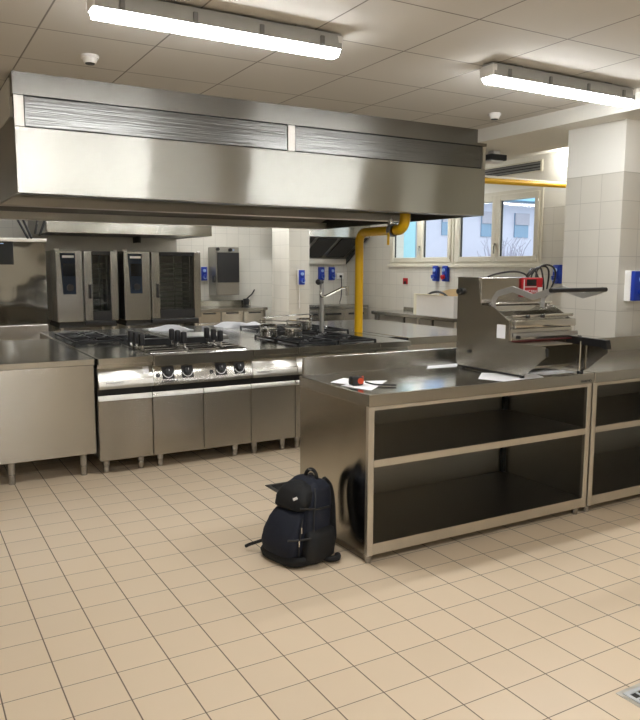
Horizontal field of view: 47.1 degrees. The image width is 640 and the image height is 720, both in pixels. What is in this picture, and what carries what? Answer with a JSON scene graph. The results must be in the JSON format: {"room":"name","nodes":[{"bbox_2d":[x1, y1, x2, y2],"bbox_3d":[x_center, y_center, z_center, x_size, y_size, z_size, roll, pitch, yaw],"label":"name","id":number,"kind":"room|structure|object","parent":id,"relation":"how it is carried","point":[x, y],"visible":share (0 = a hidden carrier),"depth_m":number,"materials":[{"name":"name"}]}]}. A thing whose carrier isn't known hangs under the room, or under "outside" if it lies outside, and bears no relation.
{"room":"commercial kitchen","nodes":[
{"label":"commercial kitchen","id":0,"kind":"room"},
{"bbox_2d":[0,219,346,325],"bbox_3d":[-4.137,-1.351,10.454,10.930,3.050,0.200,-4,8,-30],"label":"wall","id":1,"kind":"structure","parent":0,"point":[254,244],"depth_m":12.04,"materials":[{"name":"tile"}]},
{"bbox_2d":[32,235,177,330],"bbox_3d":[-3.140,-0.981,10.945,2.100,2.200,0.030,-4,8,-30],"label":"cladding","id":2,"kind":"object","parent":1,"relation":"attached to","point":[81,243],"visible":0.02,"depth_m":10.84,"materials":[{"name":"metal"}]},
{"bbox_2d":[27,220,211,242],"bbox_3d":[-2.788,-2.091,10.133,2.160,0.890,1.470,-4,8,-30],"label":"extractor hood","id":3,"kind":"object","parent":2,"relation":"attached to","point":[53,228],"visible":0.43,"depth_m":9.66,"materials":[{"name":"metal"}]},
{"bbox_2d":[200,267,206,280],"bbox_3d":[-1.832,-1.365,11.607,0.105,0.225,0.109,-4,8,-30],"label":"socket","id":4,"kind":"object","parent":1,"relation":"attached to","point":[203,269],"visible":0.96,"depth_m":11.59,"materials":[{"name":"blue plastic"}]},
{"bbox_2d":[208,247,238,294],"bbox_3d":[-1.536,-1.409,11.624,0.425,0.750,0.365,-4,8,-30],"label":"upper cabinet","id":5,"kind":"object","parent":1,"relation":"attached to","point":[223,262],"visible":1,"depth_m":11.50,"materials":[{"name":"metal"}]},
{"bbox_2d":[201,300,250,306],"bbox_3d":[-1.658,-0.893,11.804,1.170,0.130,0.030,-4,8,-30],"label":"backsplash","id":6,"kind":"structure","parent":1,"relation":"attached to","point":[217,302],"depth_m":11.84,"materials":[{"name":"metal"}]},
{"bbox_2d":[318,267,324,279],"bbox_3d":[0.037,-1.493,12.673,0.105,0.225,0.109,-4,8,-30],"label":"socket","id":7,"kind":"object","parent":1,"relation":"attached to","point":[321,270],"visible":0.94,"depth_m":12.66,"materials":[{"name":"blue plastic"}]},
{"bbox_2d":[328,267,335,279],"bbox_3d":[0.219,-1.505,12.777,0.105,0.225,0.109,-4,8,-30],"label":"socket","id":8,"kind":"object","parent":1,"relation":"attached to","point":[331,270],"visible":1,"depth_m":12.76,"materials":[{"name":"blue plastic"}]},
{"bbox_2d":[309,225,369,264],"bbox_3d":[0.019,-1.966,12.212,1.450,0.740,0.760,-4,8,-30],"label":"extractor hood","id":9,"kind":"object","parent":1,"relation":"attached to","point":[335,246],"visible":0.46,"depth_m":12.23,"materials":[{"name":"metal"}]},
{"bbox_2d":[336,273,342,301],"bbox_3d":[0.329,-1.266,12.847,0.120,0.506,0.272,2,7,11],"label":"wall outlet","id":10,"kind":"object","parent":1,"relation":"attached to","point":[338,275],"visible":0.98,"depth_m":12.86,"materials":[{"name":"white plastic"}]},
{"bbox_2d":[272,228,308,322],"bbox_3d":[-0.450,-1.278,11.186,0.340,2.750,0.570,-4,8,-30],"label":"wall column","id":11,"kind":"structure","parent":0,"point":[290,247],"depth_m":10.98,"materials":[{"name":"tile"}]},
{"bbox_2d":[297,270,304,284],"bbox_3d":[-0.267,-1.229,10.903,0.105,0.225,0.109,-4,8,-30],"label":"socket","id":12,"kind":"object","parent":11,"relation":"attached to","point":[300,273],"visible":1,"depth_m":10.89,"materials":[{"name":"blue plastic"}]},
{"bbox_2d":[0,438,639,719],"bbox_3d":[-0.431,1.040,4.246,10.930,0.100,15.100,-4,8,-30],"label":"floor","id":13,"kind":"structure","parent":0,"point":[128,592],"depth_m":3.30,"materials":[{"name":"tile"}]},
{"bbox_2d":[0,238,48,340],"bbox_3d":[-4.112,-0.583,9.189,1.230,1.845,0.890,-4,8,-30],"label":"tall cabinet","id":14,"kind":"object","parent":13,"relation":"on","point":[23,279],"visible":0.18,"depth_m":8.94,"materials":[{"name":"silver metal"}]},
{"bbox_2d":[0,339,96,484],"bbox_3d":[-2.544,0.363,5.687,1.212,0.862,1.665,-4,8,-30],"label":"countertop","id":15,"kind":"structure","parent":13,"relation":"on","point":[47,394],"depth_m":5.12,"materials":[{"name":"metal"}]},
{"bbox_2d":[0,339,94,370],"bbox_3d":[-2.543,-0.043,5.636,1.212,0.044,1.665,-4,8,-30],"label":"countertop","id":16,"kind":"structure","parent":15,"relation":"on","point":[36,353],"depth_m":5.40,"materials":[{"name":"metal"}]},
{"bbox_2d":[50,320,116,330],"bbox_3d":[-3.309,-0.180,10.305,0.770,0.770,0.780,-4,8,-30],"label":"stand","id":17,"kind":"object","parent":13,"relation":"on","point":[102,324],"visible":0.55,"depth_m":9.97,"materials":[{"name":"metal"}]},
{"bbox_2d":[45,248,118,321],"bbox_3d":[-3.304,-1.044,10.188,0.815,0.974,0.795,-4,8,-30],"label":"oven","id":18,"kind":"object","parent":17,"relation":"on","point":[82,286],"visible":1,"depth_m":9.90,"materials":[{"name":"metal"}]},
{"bbox_2d":[40,329,160,347],"bbox_3d":[-2.027,0.196,6.861,0.850,0.902,1.525,-4,8,-30],"label":"burner","id":19,"kind":"object","parent":13,"relation":"on","point":[70,339],"visible":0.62,"depth_m":6.53,"materials":[{"name":"metal"}]},
{"bbox_2d":[72,344,153,472],"bbox_3d":[-1.613,0.361,5.700,0.397,0.870,0.910,-4,8,-30],"label":"base cabinet","id":20,"kind":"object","parent":13,"relation":"on","point":[123,375],"depth_m":5.35,"materials":[{"name":"metal"}]},
{"bbox_2d":[72,344,153,368],"bbox_3d":[-1.611,-0.031,5.650,0.397,0.080,0.910,-4,8,-30],"label":"countertop","id":21,"kind":"structure","parent":20,"relation":"on","point":[116,355],"depth_m":5.36,"materials":[{"name":"metal"}]},
{"bbox_2d":[115,318,198,328],"bbox_3d":[-2.398,-0.242,10.825,1.070,0.770,0.780,-4,8,-30],"label":"stand","id":22,"kind":"object","parent":13,"relation":"on","point":[181,321],"visible":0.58,"depth_m":10.47,"materials":[{"name":"metal"}]},
{"bbox_2d":[117,250,200,319],"bbox_3d":[-2.393,-1.106,10.707,1.115,0.974,0.795,-4,8,-30],"label":"oven","id":23,"kind":"object","parent":22,"relation":"on","point":[151,285],"visible":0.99,"depth_m":10.40,"materials":[{"name":"metal"}]},
{"bbox_2d":[122,336,253,465],"bbox_3d":[-1.093,0.298,5.994,0.797,0.925,0.910,-4,8,-30],"label":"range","id":24,"kind":"object","parent":13,"relation":"on","point":[201,399],"visible":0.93,"depth_m":5.64,"materials":[{"name":"metal"}]},
{"bbox_2d":[128,330,170,352],"bbox_3d":[-1.362,-0.092,5.828,0.318,0.302,0.136,-4,8,-30],"label":"wire basket","id":25,"kind":"object","parent":24,"relation":"in","point":[130,332],"visible":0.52,"depth_m":5.74,"materials":[{"name":"black plastic"}]},
{"bbox_2d":[133,332,176,352],"bbox_3d":[-1.290,-0.075,5.703,0.318,0.302,0.136,-4,8,-30],"label":"wire basket","id":26,"kind":"object","parent":24,"relation":"in","point":[135,334],"visible":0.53,"depth_m":5.61,"materials":[{"name":"black plastic"}]},
{"bbox_2d":[138,333,182,352],"bbox_3d":[-1.217,-0.059,5.579,0.318,0.302,0.136,-4,8,-30],"label":"wire basket","id":27,"kind":"object","parent":24,"relation":"in","point":[141,337],"visible":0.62,"depth_m":5.49,"materials":[{"name":"silver metal"}]},
{"bbox_2d":[169,328,204,350],"bbox_3d":[-1.089,-0.110,5.984,0.288,0.302,0.136,-4,8,-30],"label":"wire basket","id":28,"kind":"object","parent":24,"relation":"in","point":[171,331],"visible":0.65,"depth_m":5.90,"materials":[{"name":"black plastic"}]},
{"bbox_2d":[122,344,253,365],"bbox_3d":[-1.091,-0.066,5.947,0.797,0.080,0.910,-4,8,-30],"label":"countertop","id":29,"kind":"structure","parent":24,"relation":"on","point":[213,356],"depth_m":5.56,"materials":[{"name":"metal"}]},
{"bbox_2d":[175,330,212,350],"bbox_3d":[-1.016,-0.094,5.859,0.288,0.302,0.136,-4,8,-30],"label":"wire basket","id":30,"kind":"object","parent":24,"relation":"in","point":[177,332],"visible":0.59,"depth_m":5.78,"materials":[{"name":"black plastic"}]},
{"bbox_2d":[181,331,219,350],"bbox_3d":[-0.944,-0.078,5.734,0.288,0.302,0.136,-4,8,-30],"label":"wire basket","id":31,"kind":"object","parent":24,"relation":"in","point":[183,333],"visible":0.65,"depth_m":5.65,"materials":[{"name":"silver metal"}]},
{"bbox_2d":[204,327,228,349],"bbox_3d":[-0.872,-0.125,6.108,0.188,0.302,0.135,-4,8,-30],"label":"wire basket","id":32,"kind":"object","parent":24,"relation":"in","point":[206,329],"visible":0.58,"depth_m":6.05,"materials":[{"name":"black plastic"}]},
{"bbox_2d":[210,328,235,348],"bbox_3d":[-0.799,-0.109,5.983,0.188,0.302,0.135,-4,8,-30],"label":"wire basket","id":33,"kind":"object","parent":24,"relation":"in","point":[212,331],"visible":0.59,"depth_m":5.92,"materials":[{"name":"black plastic"}]},
{"bbox_2d":[217,330,242,348],"bbox_3d":[-0.727,-0.093,5.858,0.188,0.302,0.135,-4,8,-30],"label":"wire basket","id":34,"kind":"object","parent":24,"relation":"in","point":[219,332],"visible":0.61,"depth_m":5.80,"materials":[{"name":"silver metal"}]},
{"bbox_2d":[126,325,257,338],"bbox_3d":[-1.266,0.145,7.295,0.895,0.900,1.525,-4,8,-30],"label":"fryer","id":35,"kind":"object","parent":13,"relation":"on","point":[197,330],"visible":0.02,"depth_m":7.22,"materials":[{"name":"metal"}]},
{"bbox_2d":[144,324,192,330],"bbox_3d":[-1.562,-0.337,7.547,0.440,0.050,0.330,-4,8,-30],"label":"folded cloth","id":36,"kind":"object","parent":35,"relation":"on","point":[164,327],"visible":0.94,"depth_m":7.50,"materials":[{"name":"white fabric"}]},
{"bbox_2d":[184,300,267,325],"bbox_3d":[-1.500,-0.438,11.582,1.170,0.975,0.670,-4,8,-30],"label":"countertop","id":37,"kind":"structure","parent":13,"relation":"on","point":[215,312],"depth_m":11.37,"materials":[{"name":"metal"}]},
{"bbox_2d":[201,305,267,311],"bbox_3d":[-1.491,-0.811,11.521,1.170,0.040,0.640,-4,8,-30],"label":"countertop","id":38,"kind":"structure","parent":37,"relation":"on","point":[246,307],"depth_m":11.40,"materials":[{"name":"metal"}]},
{"bbox_2d":[222,338,298,452],"bbox_3d":[-0.573,0.290,6.294,0.397,0.870,0.910,-4,8,-30],"label":"kitchen cabinet","id":39,"kind":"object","parent":13,"relation":"on","point":[274,366],"depth_m":5.95,"materials":[{"name":"metal"}]},
{"bbox_2d":[222,338,298,358],"bbox_3d":[-0.571,-0.102,6.244,0.397,0.080,0.910,-4,8,-30],"label":"countertop","id":40,"kind":"structure","parent":39,"relation":"on","point":[262,349],"depth_m":5.94,"materials":[{"name":"metal"}]},
{"bbox_2d":[265,482,286,491],"bbox_3d":[0.231,0.861,5.257,1.200,0.004,0.380,-4,8,-30],"label":"grate","id":41,"kind":"object","parent":13,"relation":"on","point":[275,487],"visible":0.14,"depth_m":5.10,"materials":[{"name":"metal"}]},
{"bbox_2d":[207,322,353,335],"bbox_3d":[-0.451,0.088,7.760,0.975,0.902,1.525,-4,8,-30],"label":"range","id":42,"kind":"object","parent":13,"relation":"on","point":[250,329],"visible":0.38,"depth_m":7.49,"materials":[{"name":"metal"}]},
{"bbox_2d":[214,321,266,327],"bbox_3d":[-0.854,-0.400,8.048,0.609,0.055,0.419,-4,8,-30],"label":"folded cloth","id":43,"kind":"object","parent":42,"relation":"on","point":[222,324],"visible":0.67,"depth_m":7.91,"materials":[{"name":"white fabric"}]},
{"bbox_2d":[264,313,312,329],"bbox_3d":[-0.305,-0.390,7.333,0.485,0.157,0.158,2,7,11],"label":"basket","id":44,"kind":"object","parent":42,"relation":"on","point":[305,326],"visible":0.86,"depth_m":7.28,"materials":[{"name":"silver metal"}]},
{"bbox_2d":[297,318,311,329],"bbox_3d":[-0.156,-0.361,7.306,0.160,0.109,0.158,-4,8,-30],"label":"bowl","id":45,"kind":"object","parent":44,"relation":"on","point":[305,326],"depth_m":7.25,"materials":[{"name":"silver metal"}]},
{"bbox_2d":[245,467,340,566],"bbox_3d":[-0.130,0.808,3.842,0.454,0.458,0.373,-3,8,-21],"label":"backpack","id":46,"kind":"object","parent":13,"relation":"on","point":[300,531],"visible":1,"depth_m":3.76,"materials":[{"name":"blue fabric"}]},
{"bbox_2d":[254,331,379,446],"bbox_3d":[-0.052,0.239,6.589,0.797,0.902,0.910,-4,8,-30],"label":"gas range","id":47,"kind":"object","parent":13,"relation":"on","point":[311,344],"visible":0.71,"depth_m":6.21,"materials":[{"name":"metal"}]},
{"bbox_2d":[259,319,296,336],"bbox_3d":[-0.369,-0.292,6.564,0.389,0.157,0.158,-4,8,-30],"label":"basket","id":48,"kind":"object","parent":47,"relation":"on","point":[264,332],"visible":0.99,"depth_m":6.47,"materials":[{"name":"silver metal"}]},
{"bbox_2d":[259,324,276,336],"bbox_3d":[-0.460,-0.262,6.515,0.160,0.109,0.158,-4,8,-30],"label":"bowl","id":49,"kind":"object","parent":48,"relation":"on","point":[264,332],"depth_m":6.46,"materials":[{"name":"silver metal"}]},
{"bbox_2d":[285,320,309,337],"bbox_3d":[-0.185,-0.284,6.508,0.274,0.157,0.158,-4,8,-30],"label":"basket","id":50,"kind":"object","parent":47,"relation":"on","point":[294,332],"visible":1,"depth_m":6.43,"materials":[{"name":"silver metal"}]},
{"bbox_2d":[285,324,301,337],"bbox_3d":[-0.234,-0.257,6.483,0.160,0.109,0.158,-4,8,-30],"label":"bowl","id":51,"kind":"object","parent":50,"relation":"on","point":[294,332],"depth_m":6.43,"materials":[{"name":"silver metal"}]},
{"bbox_2d":[255,336,379,355],"bbox_3d":[-0.051,-0.137,6.541,0.797,0.080,0.910,-4,8,-30],"label":"countertop","id":52,"kind":"structure","parent":47,"relation":"on","point":[357,347],"depth_m":6.16,"materials":[{"name":"metal"}]},
{"bbox_2d":[316,279,348,334],"bbox_3d":[0.117,-0.516,7.092,0.378,0.533,0.080,-4,8,-30],"label":"faucet","id":53,"kind":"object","parent":47,"relation":"on","point":[318,281],"depth_m":7.03,"materials":[{"name":"metal"}]},
{"bbox_2d":[309,303,368,320],"bbox_3d":[0.029,-0.499,12.407,1.385,0.900,0.760,-4,8,-30],"label":"countertop","id":54,"kind":"structure","parent":13,"relation":"on","point":[332,311],"depth_m":12.11,"materials":[{"name":"metal"}]},
{"bbox_2d":[309,305,368,308],"bbox_3d":[0.030,-0.910,12.355,1.385,0.040,0.760,-4,8,-30],"label":"countertop","id":55,"kind":"structure","parent":54,"relation":"on","point":[325,306],"depth_m":12.11,"materials":[{"name":"metal"}]},
{"bbox_2d":[286,322,396,338],"bbox_3d":[0.159,0.100,7.809,0.120,0.871,2.050,-4,8,-30],"label":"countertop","id":56,"kind":"structure","parent":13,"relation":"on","point":[367,333],"depth_m":7.10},
{"bbox_2d":[354,213,409,331],"bbox_3d":[0.578,-0.900,6.965,0.120,1.329,0.839,-4,8,-30],"label":"gas pipe","id":57,"kind":"object","parent":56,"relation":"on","point":[391,230],"visible":0.91,"depth_m":7.23,"materials":[{"name":"metal"}]},
{"bbox_2d":[342,333,410,352],"bbox_3d":[0.438,0.221,6.870,0.327,0.870,0.910,-4,8,-30],"label":"countertop","id":58,"kind":"structure","parent":13,"relation":"on","point":[387,344],"depth_m":6.49,"materials":[{"name":"metal"}]},
{"bbox_2d":[312,319,456,350],"bbox_3d":[0.722,0.072,8.050,1.092,0.870,2.190,-4,8,-30],"label":"countertop","id":59,"kind":"structure","parent":13,"relation":"on","point":[422,337],"depth_m":7.45,"materials":[{"name":"metal"}]},
{"bbox_2d":[371,307,456,328],"bbox_3d":[1.768,-0.213,10.213,0.637,0.900,2.850,-4,8,-30],"label":"countertop","id":60,"kind":"structure","parent":13,"relation":"on","point":[406,315],"depth_m":10.41,"materials":[{"name":"metal"}]},
{"bbox_2d":[414,291,457,317],"bbox_3d":[1.691,-0.778,10.067,0.415,0.345,0.800,-4,8,-30],"label":"carton","id":61,"kind":"object","parent":60,"relation":"on","point":[430,304],"visible":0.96,"depth_m":9.96,"materials":[{"name":"white cardboard"}]},
{"bbox_2d":[439,289,457,295],"bbox_3d":[1.762,-0.812,10.161,0.006,0.378,0.700,-4,8,-30],"label":"cardboard sheet","id":62,"kind":"object","parent":61,"relation":"in","point":[451,292],"visible":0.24,"depth_m":10.08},
{"bbox_2d":[299,347,593,562],"bbox_3d":[0.769,0.472,4.403,1.635,0.995,0.739,-4,8,-30],"label":"workbench","id":63,"kind":"object","parent":13,"relation":"on","point":[438,453],"visible":0.88,"depth_m":4.34,"materials":[{"name":"metal"}]},
{"bbox_2d":[332,378,348,383],"bbox_3d":[0.150,0.117,4.067,0.130,0.001,0.199,4,8,25],"label":"paper sheet","id":64,"kind":"object","parent":63,"relation":"on","point":[343,380],"visible":0.57,"depth_m":4.05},
{"bbox_2d":[341,380,386,390],"bbox_3d":[0.227,0.131,3.951,0.194,0.001,0.354,3,8,18],"label":"paper sheet","id":65,"kind":"object","parent":63,"relation":"on","point":[365,386],"visible":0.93,"depth_m":3.90,"materials":[{"name":"paper"}]},
{"bbox_2d":[349,376,396,385],"bbox_3d":[0.280,0.110,3.919,0.252,0.048,0.073,0,7,-1],"label":"tape measure","id":66,"kind":"object","parent":65,"relation":"on","point":[353,380],"visible":1,"depth_m":3.89,"materials":[{"name":"black plastic"}]},
{"bbox_2d":[302,347,457,375],"bbox_3d":[0.602,-0.009,4.660,1.615,0.106,0.024,-4,8,-30],"label":"backsplash","id":67,"kind":"structure","parent":63,"relation":"on","point":[319,365],"depth_m":4.50,"materials":[{"name":"metal"}]},
{"bbox_2d":[427,364,456,368],"bbox_3d":[0.792,0.040,4.700,0.340,0.001,0.125,-4,8,-30],"label":"paper sheet","id":68,"kind":"object","parent":63,"relation":"on","point":[446,365],"visible":1,"depth_m":4.68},
{"bbox_2d":[299,364,593,407],"bbox_3d":[0.771,0.116,4.359,1.635,0.064,0.738,-4,8,-30],"label":"countertop","id":69,"kind":"structure","parent":63,"relation":"on","point":[414,384],"depth_m":4.08,"materials":[{"name":"metal"}]},
{"bbox_2d":[373,471,579,543],"bbox_3d":[0.772,0.879,4.447,1.575,0.038,0.696,-4,8,-30],"label":"shelf","id":70,"kind":"object","parent":63,"relation":"attached to","point":[421,512],"depth_m":4.41,"materials":[{"name":"metal"}]},
{"bbox_2d":[374,409,582,459],"bbox_3d":[0.774,0.441,4.392,1.575,0.037,0.696,-4,8,-30],"label":"shelf","id":71,"kind":"object","parent":63,"relation":"attached to","point":[429,436],"depth_m":4.37,"materials":[{"name":"metal"}]},
{"bbox_2d":[478,373,542,380],"bbox_3d":[1.101,0.099,4.239,0.389,0.001,0.323,1,7,5],"label":"paper sheet","id":72,"kind":"object","parent":63,"relation":"on","point":[487,376],"visible":0.94,"depth_m":4.23,"materials":[{"name":"paper"}]},
{"bbox_2d":[456,264,610,377],"bbox_3d":[1.337,-0.258,4.472,0.694,0.654,0.771,-4,8,-30],"label":"machine","id":73,"kind":"object","parent":63,"relation":"on","point":[506,325],"visible":1,"depth_m":4.45,"materials":[{"name":"silver metal"}]},
{"bbox_2d":[514,340,571,345],"bbox_3d":[1.283,-0.097,4.255,0.294,0.006,0.200,-4,8,-30],"label":"tray","id":74,"kind":"object","parent":73,"relation":"on","point":[516,342],"depth_m":4.22,"materials":[{"name":"metal"}]},
{"bbox_2d":[529,368,571,374],"bbox_3d":[1.364,0.069,4.491,0.255,0.001,0.294,-6,9,-39],"label":"paper sheet","id":75,"kind":"object","parent":63,"relation":"on","point":[543,371],"visible":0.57,"depth_m":4.47,"materials":[{"name":"paper"}]},
{"bbox_2d":[561,335,639,511],"bbox_3d":[2.202,0.374,5.221,1.660,0.995,0.738,-4,8,-30],"label":"workbench","id":76,"kind":"object","parent":13,"relation":"on","point":[613,471],"visible":0.41,"depth_m":5.07,"materials":[{"name":"metal"}]},
{"bbox_2d":[561,349,639,382],"bbox_3d":[2.203,0.018,5.176,1.660,0.064,0.738,-4,8,-30],"label":"countertop","id":77,"kind":"structure","parent":76,"relation":"on","point":[625,364],"depth_m":4.68,"materials":[{"name":"metal"}]},
{"bbox_2d":[592,446,639,494],"bbox_3d":[2.205,0.781,5.265,1.600,0.038,0.696,-4,8,-30],"label":"shelf","id":78,"kind":"object","parent":76,"relation":"attached to","point":[616,470],"depth_m":5.12,"materials":[{"name":"metal"}]},
{"bbox_2d":[595,392,639,426],"bbox_3d":[2.207,0.343,5.209,1.600,0.037,0.696,-4,8,-30],"label":"shelf","id":79,"kind":"object","parent":76,"relation":"attached to","point":[613,409],"depth_m":5.06,"materials":[{"name":"metal"}]},
{"bbox_2d":[597,335,639,351],"bbox_3d":[2.034,-0.107,5.477,1.640,0.106,0.024,-4,8,-30],"label":"backsplash","id":80,"kind":"structure","parent":76,"relation":"on","point":[622,343],"depth_m":5.64,"materials":[{"name":"metal"}]},
{"bbox_2d":[616,683,639,707],"bbox_3d":[1.308,1.206,2.571,0.360,0.005,0.360,-4,8,-30],"label":"floor drain","id":81,"kind":"object","parent":13,"relation":"on","point":[631,694],"visible":1,"depth_m":2.63,"materials":[{"name":"metal"}]},
{"bbox_2d":[0,0,639,128],"bbox_3d":[-1.507,-1.813,3.253,8.420,0.300,15.100,-4,8,-30],"label":"ceiling","id":82,"kind":"structure","parent":0,"point":[409,60],"depth_m":4.26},
{"bbox_2d":[81,53,98,65],"bbox_3d":[-1.359,-1.773,4.333,0.104,0.050,0.104,-4,8,-30],"label":"smoke detector","id":83,"kind":"object","parent":82,"relation":"attached to","point":[91,59],"visible":1,"depth_m":4.30,"materials":[{"name":"white plastic"}]},
{"bbox_2d":[86,0,342,59],"bbox_3d":[-0.470,-1.641,3.609,1.304,0.122,0.144,-4,8,-30],"label":"ceiling lamp","id":84,"kind":"object","parent":82,"relation":"attached to","point":[158,15],"visible":1,"depth_m":3.54,"materials":[{"name":"white"}]},
{"bbox_2d":[0,70,486,229],"bbox_3d":[-0.973,-1.749,6.999,4.015,0.765,3.004,-4,8,-30],"label":"extractor hood","id":85,"kind":"object","parent":82,"relation":"attached to","point":[72,149],"visible":0.98,"depth_m":5.58,"materials":[{"name":"metal"}]},
{"bbox_2d":[24,96,286,149],"bbox_3d":[-1.084,-1.667,5.218,1.910,0.188,0.012,-4,8,-30],"label":"grille","id":86,"kind":"object","parent":85,"relation":"attached to","point":[56,114],"depth_m":5.15,"materials":[{"name":"grey"}]},
{"bbox_2d":[295,126,481,167],"bbox_3d":[0.637,-1.785,6.200,1.920,0.188,0.012,-4,8,-30],"label":"grille","id":87,"kind":"object","parent":85,"relation":"attached to","point":[318,141],"depth_m":6.14,"materials":[{"name":"grey"}]},
{"bbox_2d":[488,112,500,119],"bbox_3d":[1.407,-1.962,5.911,0.104,0.050,0.104,-4,8,-30],"label":"smoke detector","id":88,"kind":"object","parent":82,"relation":"attached to","point":[493,115],"visible":1,"depth_m":5.88,"materials":[{"name":"white plastic"}]},
{"bbox_2d":[480,62,635,106],"bbox_3d":[1.569,-1.777,4.749,1.304,0.122,0.144,-4,8,-30],"label":"ceiling lamp","id":89,"kind":"object","parent":82,"relation":"attached to","point":[517,77],"visible":1,"depth_m":4.66,"materials":[{"name":"grey plastic"}]},
{"bbox_2d":[482,76,632,106],"bbox_3d":[1.569,-1.752,4.753,1.272,0.072,0.104,-4,8,-30],"label":"diffuser","id":90,"kind":"object","parent":89,"relation":"attached to","point":[560,86],"depth_m":4.71,"materials":[{"name":"white"}]},
{"bbox_2d":[478,92,639,157],"bbox_3d":[2.524,-2.031,5.561,0.880,0.415,15.100,-4,8,-30],"label":"beam","id":91,"kind":"structure","parent":82,"relation":"attached to","point":[549,131],"depth_m":6.10,"materials":[{"name":"white paint"}]},
{"bbox_2d":[347,150,567,318],"bbox_3d":[4.249,-0.842,6.714,0.250,3.050,14.700,-4,8,-30],"label":"wall","id":92,"kind":"structure","parent":0,"point":[384,288],"depth_m":10.64,"materials":[{"name":"tile"}]},
{"bbox_2d":[390,218,454,263],"bbox_3d":[1.522,-1.921,11.095,0.135,0.935,1.550,-4,8,-30],"label":"window","id":93,"kind":"structure","parent":92,"relation":"in","point":[421,258],"depth_m":11.03,"materials":[{"name":"paint"}]},
{"bbox_2d":[431,266,439,280],"bbox_3d":[1.686,-1.272,10.791,0.109,0.225,0.105,-4,8,-30],"label":"socket","id":94,"kind":"object","parent":92,"relation":"attached to","point":[435,276],"visible":1,"depth_m":10.77,"materials":[{"name":"blue plastic"}]},
{"bbox_2d":[440,266,449,281],"bbox_3d":[1.796,-1.248,10.601,0.109,0.225,0.105,-4,8,-30],"label":"socket","id":95,"kind":"object","parent":92,"relation":"attached to","point":[445,269],"visible":1,"depth_m":10.57,"materials":[{"name":"blue plastic"}]},
{"bbox_2d":[388,264,543,267],"bbox_3d":[1.925,-1.343,10.443,0.030,0.045,3.300,-4,8,-30],"label":"trim","id":96,"kind":"structure","parent":92,"relation":"attached to","point":[389,265],"depth_m":10.14,"materials":[{"name":"paint"}]},
{"bbox_2d":[454,187,543,263],"bbox_3d":[2.327,-1.742,9.706,0.135,0.935,1.620,-4,8,-30],"label":"window","id":97,"kind":"structure","parent":92,"relation":"in","point":[497,199],"depth_m":9.60,"materials":[{"name":"paint"}]},
{"bbox_2d":[485,159,543,177],"bbox_3d":[1.969,-2.543,10.232,0.020,0.140,3.000,-4,8,-30],"label":"air vent","id":98,"kind":"object","parent":92,"relation":"in","point":[536,165],"visible":0.45,"depth_m":9.31,"materials":[{"name":"metal"}]},
{"bbox_2d":[485,175,565,187],"bbox_3d":[2.068,-1.980,7.920,2.205,0.215,0.068,-4,8,-30],"label":"supply pipe","id":99,"kind":"object","parent":92,"relation":"attached to","point":[491,179],"visible":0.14,"depth_m":7.99,"materials":[{"name":"metal"}]},
{"bbox_2d":[485,147,567,163],"bbox_3d":[3.613,-2.232,6.166,1.630,0.160,15.100,-4,8,-30],"label":"trim","id":100,"kind":"structure","parent":92,"relation":"attached to","point":[565,148],"depth_m":8.88,"materials":[{"name":"white paint"}]},
{"bbox_2d":[551,265,562,283],"bbox_3d":[2.832,-1.031,8.811,0.109,0.225,0.105,-4,8,-30],"label":"socket","id":101,"kind":"object","parent":92,"relation":"attached to","point":[558,268],"visible":0.71,"depth_m":8.79,"materials":[{"name":"blue plastic"}]},
{"bbox_2d":[558,151,567,166],"bbox_3d":[3.083,-2.301,8.199,0.130,0.160,0.980,-4,8,-30],"label":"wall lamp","id":102,"kind":"object","parent":92,"relation":"attached to","point":[562,156],"visible":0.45,"depth_m":8.52,"materials":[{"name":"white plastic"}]},
{"bbox_2d":[415,198,534,257],"bbox_3d":[9.400,-6.440,34.502,17.800,9.200,8.600,-4,8,-30],"label":"apartment building","id":103,"kind":"structure","parent":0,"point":[518,215],"depth_m":28.64,"materials":[{"name":"paint"}]},
{"bbox_2d":[482,211,491,223],"bbox_3d":[6.620,-5.553,28.615,0.750,0.460,0.050,-4,8,-30],"label":"blind","id":104,"kind":"object","parent":103,"relation":"hanging from","point":[487,218],"depth_m":28.53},
{"bbox_2d":[515,213,529,224],"bbox_3d":[8.137,-5.657,29.481,0.750,0.460,0.050,-4,8,-30],"label":"blind","id":105,"kind":"object","parent":103,"relation":"hanging from","point":[520,218],"depth_m":29.45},
{"bbox_2d":[485,151,506,163],"bbox_3d":[1.686,-1.968,7.119,0.200,0.110,0.160,-4,8,-30],"label":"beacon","id":106,"kind":"object","parent":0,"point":[493,157],"visible":0.83,"depth_m":7.07,"materials":[{"name":"black plastic"}]},
{"bbox_2d":[561,119,639,337],"bbox_3d":[2.561,-0.571,6.152,0.905,2.640,0.555,-4,8,-30],"label":"wall pier","id":107,"kind":"object","parent":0,"point":[602,224],"visible":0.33,"depth_m":5.79,"materials":[{"name":"tile"}]},
{"bbox_2d":[624,270,639,300],"bbox_3d":[2.476,-0.576,5.698,0.160,0.238,0.140,-4,8,-30],"label":"socket","id":108,"kind":"object","parent":107,"relation":"attached to","point":[632,277],"visible":1,"depth_m":5.67,"materials":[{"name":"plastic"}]},
{"label":"outside","id":109,"kind":"structure","parent":0,"visible":0},
{"bbox_3d":[16.666,-2.174,38.449,52.800,0.200,70.000,-4,8,-30],"label":"trim","id":110,"kind":"structure","parent":109,"visible":0},
{"bbox_2d":[403,222,415,257],"bbox_3d":[-1.744,-4.467,27.334,8.550,7.000,6.260,-4,8,-30],"label":"neighbouring house","id":111,"kind":"structure","parent":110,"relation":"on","point":[410,234],"depth_m":26.69,"materials":[{"name":"paint"}]},
{"bbox_2d":[477,237,530,256],"bbox_3d":[6.799,-2.716,27.131,1.990,3.658,1.698,5,9,34],"label":"bare shrub","id":112,"kind":"object","parent":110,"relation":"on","point":[512,245],"visible":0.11,"depth_m":26.66,"materials":[{"name":"plant"}]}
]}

